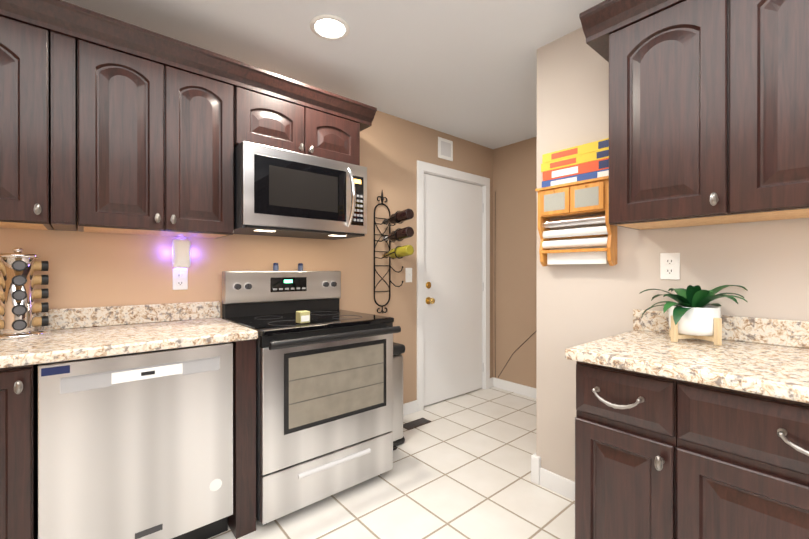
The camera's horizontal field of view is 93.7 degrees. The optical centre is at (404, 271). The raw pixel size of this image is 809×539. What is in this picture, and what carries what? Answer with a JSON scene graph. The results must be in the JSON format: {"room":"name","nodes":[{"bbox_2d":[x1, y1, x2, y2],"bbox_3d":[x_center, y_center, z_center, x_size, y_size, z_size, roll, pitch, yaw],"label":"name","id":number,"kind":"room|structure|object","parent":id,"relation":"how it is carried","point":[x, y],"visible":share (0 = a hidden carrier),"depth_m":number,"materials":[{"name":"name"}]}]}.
{"room":"kitchen","nodes":[
{"label":"kitchen","id":0,"kind":"room"},
{"bbox_2d":[0,110,492,403],"bbox_3d":[-0.959,-0.031,2.387,5.020,2.440,0.100,0,0,-40],"label":"wall","id":1,"kind":"structure","parent":0,"point":[89,269],"depth_m":2.58,"materials":[{"name":"beige paint"}]},
{"bbox_2d":[0,0,79,230],"bbox_3d":[-1.665,-0.623,1.506,0.530,0.868,0.329,0,0,-40],"label":"upper cabinet","id":2,"kind":"object","parent":1,"relation":"attached to","point":[38,37],"depth_m":1.48,"materials":[{"name":"brown wood"}]},
{"bbox_2d":[76,8,239,237],"bbox_3d":[-1.246,-0.624,1.860,0.685,0.868,0.329,0,0,-40],"label":"upper cabinet","id":3,"kind":"object","parent":1,"relation":"attached to","point":[167,125],"depth_m":1.73,"materials":[{"name":"brown wood"}]},
{"bbox_2d":[172,239,190,289],"bbox_3d":[-1.217,-0.036,2.059,0.085,0.270,0.067,0,0,-40],"label":"outlet","id":4,"kind":"object","parent":1,"relation":"attached to","point":[181,256],"visible":1,"depth_m":2.03,"materials":[{"name":"white plastic"}]},
{"bbox_2d":[240,64,363,165],"bbox_3d":[-0.685,-0.860,2.334,0.768,0.398,0.329,0,0,-40],"label":"upper cabinet","id":5,"kind":"object","parent":1,"relation":"attached to","point":[276,112],"depth_m":2.17,"materials":[{"name":"brown wood"}]},
{"bbox_2d":[234,141,366,239],"bbox_3d":[-0.634,-0.439,2.282,0.754,0.435,0.475,0,0,-40],"label":"microwave","id":6,"kind":"object","parent":5,"relation":"attached to","point":[278,192],"visible":0.98,"depth_m":2.10,"materials":[{"name":"grey metal"}]},
{"bbox_2d":[374,190,413,313],"bbox_3d":[-0.047,-0.151,2.864,0.218,0.970,0.349,0,0,-40],"label":"wine rack","id":7,"kind":"object","parent":1,"relation":"hanging from","point":[400,234],"visible":1,"depth_m":2.83,"materials":[{"name":"black metal"}]},
{"bbox_2d":[405,268,411,281],"bbox_3d":[0.039,0.033,3.155,0.072,0.120,0.016,0,0,-40],"label":"light switch","id":8,"kind":"object","parent":1,"relation":"attached to","point":[408,274],"visible":1,"depth_m":3.15,"materials":[{"name":"white plastic"}]},
{"bbox_2d":[403,400,416,415],"bbox_3d":[-0.183,1.141,2.971,0.756,0.095,0.014,0,0,-40],"label":"baseboard","id":9,"kind":"structure","parent":1,"relation":"attached to","point":[410,407],"depth_m":3.16,"materials":[{"name":"white paint"}]},
{"bbox_2d":[438,137,452,160],"bbox_3d":[0.372,-1.105,3.437,0.190,0.185,0.012,0,0,-40],"label":"air vent","id":10,"kind":"object","parent":1,"relation":"in","point":[445,149],"visible":1,"depth_m":3.43,"materials":[{"name":"white plastic"}]},
{"bbox_2d":[417,160,489,410],"bbox_3d":[0.462,0.124,3.558,0.986,2.126,0.088,0,0,-40],"label":"door frame","id":11,"kind":"structure","parent":1,"relation":"attached to","point":[442,172],"depth_m":3.45,"materials":[{"name":"white paint"}]},
{"bbox_2d":[424,173,483,405],"bbox_3d":[0.485,0.163,3.536,0.832,2.025,0.112,0,0,-40],"label":"door","id":12,"kind":"structure","parent":1,"relation":"in","point":[452,288],"depth_m":3.52,"materials":[{"name":"white paint"}]},
{"bbox_2d":[62,0,604,148],"bbox_3d":[0.443,-1.278,0.729,5.020,0.060,4.440,0,0,-40],"label":"ceiling","id":13,"kind":"structure","parent":0,"point":[465,69],"depth_m":2.10,"materials":[{"name":"white paint"}]},
{"bbox_2d":[310,14,349,39],"bbox_3d":[-0.382,-1.245,1.943,0.200,0.010,0.200,0,0,-40],"label":"recessed light","id":14,"kind":"object","parent":13,"relation":"in","point":[328,27],"visible":1,"depth_m":1.93,"materials":[{"name":"white plastic"}]},
{"bbox_2d":[208,387,574,538],"bbox_3d":[0.443,1.222,0.733,5.020,0.060,4.440,0,0,-40],"label":"floor","id":15,"kind":"structure","parent":0,"point":[461,469],"depth_m":2.04,"materials":[{"name":"tile"}]},
{"bbox_2d":[0,364,38,538],"bbox_3d":[-1.613,0.751,1.361,0.444,0.880,0.618,0,0,-40],"label":"base cabinet","id":16,"kind":"object","parent":15,"relation":"on","point":[18,452],"depth_m":1.25,"materials":[{"name":"brown wood"}]},
{"bbox_2d":[0,301,257,367],"bbox_3d":[-1.492,0.242,1.444,1.626,0.133,0.648,0,0,-40],"label":"countertop","id":17,"kind":"structure","parent":16,"relation":"on","point":[82,333],"depth_m":1.67,"materials":[{"name":"stone"}]},
{"bbox_2d":[0,248,50,339],"bbox_3d":[-1.618,0.086,1.587,0.200,0.367,0.200,0,0,-40],"label":"spice rack","id":18,"kind":"object","parent":17,"relation":"on","point":[19,293],"visible":1,"depth_m":1.55,"materials":[{"name":"silver metal"}]},
{"bbox_2d":[38,342,232,538],"bbox_3d":[-1.189,0.753,1.705,0.624,0.874,0.606,0,0,-40],"label":"dishwasher","id":19,"kind":"object","parent":15,"relation":"on","point":[139,445],"visible":0.98,"depth_m":1.45,"materials":[{"name":"grey metal"}]},
{"bbox_2d":[222,271,400,524],"bbox_3d":[-0.537,0.595,2.169,0.756,1.190,0.739,0,0,-40],"label":"stove","id":20,"kind":"object","parent":15,"relation":"on","point":[324,402],"visible":0.92,"depth_m":1.95,"materials":[{"name":"grey metal"}]},
{"bbox_2d":[273,263,278,270],"bbox_3d":[-0.807,-0.027,2.379,0.033,0.050,0.033,0,0,38],"label":"shaker","id":21,"kind":"object","parent":20,"relation":"on","point":[276,267],"depth_m":2.36,"materials":[{"name":"blue glass"}]},
{"bbox_2d":[298,263,302,270],"bbox_3d":[-0.681,-0.027,2.484,0.033,0.050,0.033,0,0,38],"label":"shaker","id":22,"kind":"object","parent":20,"relation":"on","point":[300,265],"depth_m":2.47,"materials":[{"name":"blue glass"}]},
{"bbox_2d":[296,310,309,323],"bbox_3d":[-0.520,0.235,1.943,0.055,0.060,0.056,0,0,-40],"label":"box","id":23,"kind":"object","parent":20,"relation":"on","point":[302,316],"visible":0.96,"depth_m":1.92,"materials":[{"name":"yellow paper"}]},
{"bbox_2d":[392,342,404,449],"bbox_3d":[-0.218,0.846,2.651,0.306,0.685,0.413,0,0,-40],"label":"trash can","id":24,"kind":"object","parent":15,"relation":"on","point":[397,430],"visible":0.19,"depth_m":2.57,"materials":[{"name":"silver metal"}]},
{"bbox_2d":[403,418,430,429],"bbox_3d":[0.088,1.185,2.948,0.240,0.007,0.100,0,0,-40],"label":"floor vent","id":25,"kind":"object","parent":15,"relation":"in","point":[415,423],"visible":0.94,"depth_m":2.94,"materials":[{"name":"brown metal"}]},
{"bbox_2d":[575,361,666,538],"bbox_3d":[0.932,0.751,1.426,0.632,0.880,0.299,0,0,-40],"label":"base cabinet","id":26,"kind":"object","parent":15,"relation":"on","point":[658,457],"depth_m":1.22,"materials":[{"name":"brown wood"}]},
{"bbox_2d":[667,378,808,538],"bbox_3d":[1.226,0.751,1.079,0.632,0.880,0.610,0,0,-40],"label":"base cabinet","id":27,"kind":"object","parent":15,"relation":"on","point":[738,461],"depth_m":1.01,"materials":[{"name":"brown wood"}]},
{"bbox_2d":[565,309,808,403],"bbox_3d":[1.365,0.243,0.890,0.663,0.133,1.712,0,0,-40],"label":"countertop","id":28,"kind":"structure","parent":27,"relation":"on","point":[764,356],"depth_m":1.25,"materials":[{"name":"stone"}]},
{"bbox_2d":[639,285,747,345],"bbox_3d":[1.111,0.160,1.477,0.370,0.219,0.337,0,0,-40],"label":"plant","id":29,"kind":"object","parent":28,"relation":"on","point":[693,313],"visible":1,"depth_m":1.41,"materials":[{"name":"green plant"}]},
{"bbox_2d":[493,137,536,387],"bbox_3d":[1.384,-0.032,3.427,0.100,2.440,1.340,0,0,-40],"label":"wall","id":30,"kind":"structure","parent":0,"point":[514,256],"depth_m":3.70,"materials":[{"name":"beige paint"}]},
{"bbox_2d":[491,377,535,398],"bbox_3d":[1.306,1.141,3.427,0.020,0.095,1.239,0,0,-40],"label":"baseboard","id":31,"kind":"structure","parent":30,"relation":"attached to","point":[524,390],"depth_m":3.70,"materials":[{"name":"white paint"}]},
{"bbox_2d":[495,192,536,376],"bbox_3d":[1.286,0.138,3.459,0.006,1.901,1.119,0,0,-40],"label":"cord","id":32,"kind":"object","parent":30,"relation":"attached to","point":[530,336],"visible":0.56,"depth_m":3.88,"materials":[{"name":"brown plastic"}]},
{"bbox_2d":[536,27,808,481],"bbox_3d":[1.752,-0.029,1.026,0.100,2.440,3.000,0,0,-40],"label":"wall","id":33,"kind":"structure","parent":0,"point":[765,264],"depth_m":1.87,"materials":[{"name":"beige paint"}]},
{"bbox_2d":[531,453,574,500],"bbox_3d":[0.892,1.115,1.965,0.042,0.150,0.502,0,0,-40],"label":"baseboard","id":34,"kind":"structure","parent":33,"relation":"attached to","point":[559,484],"depth_m":2.06,"materials":[{"name":"white paint"}]},
{"bbox_2d":[535,138,616,265],"bbox_3d":[0.857,-0.327,1.910,0.120,0.604,0.376,0,0,-40],"label":"organizer","id":35,"kind":"object","parent":33,"relation":"attached to","point":[575,181],"visible":0.85,"depth_m":1.89,"materials":[{"name":"brown wood"}]},
{"bbox_2d":[603,0,730,229],"bbox_3d":[1.069,-0.623,1.497,0.329,0.868,0.374,0,0,-40],"label":"upper cabinet","id":36,"kind":"object","parent":33,"relation":"attached to","point":[708,112],"depth_m":1.39,"materials":[{"name":"brown wood"}]},
{"bbox_2d":[660,253,679,279],"bbox_3d":[1.154,-0.021,1.649,0.007,0.116,0.072,0,0,-40],"label":"electrical outlet","id":37,"kind":"object","parent":33,"relation":"attached to","point":[670,266],"visible":1,"depth_m":1.65,"materials":[{"name":"white plastic"}]},
{"bbox_2d":[719,0,808,222],"bbox_3d":[1.311,-0.623,1.212,0.329,0.868,0.374,0,0,-40],"label":"upper cabinet","id":38,"kind":"object","parent":33,"relation":"attached to","point":[764,94],"depth_m":1.19,"materials":[{"name":"brown wood"}]}
]}

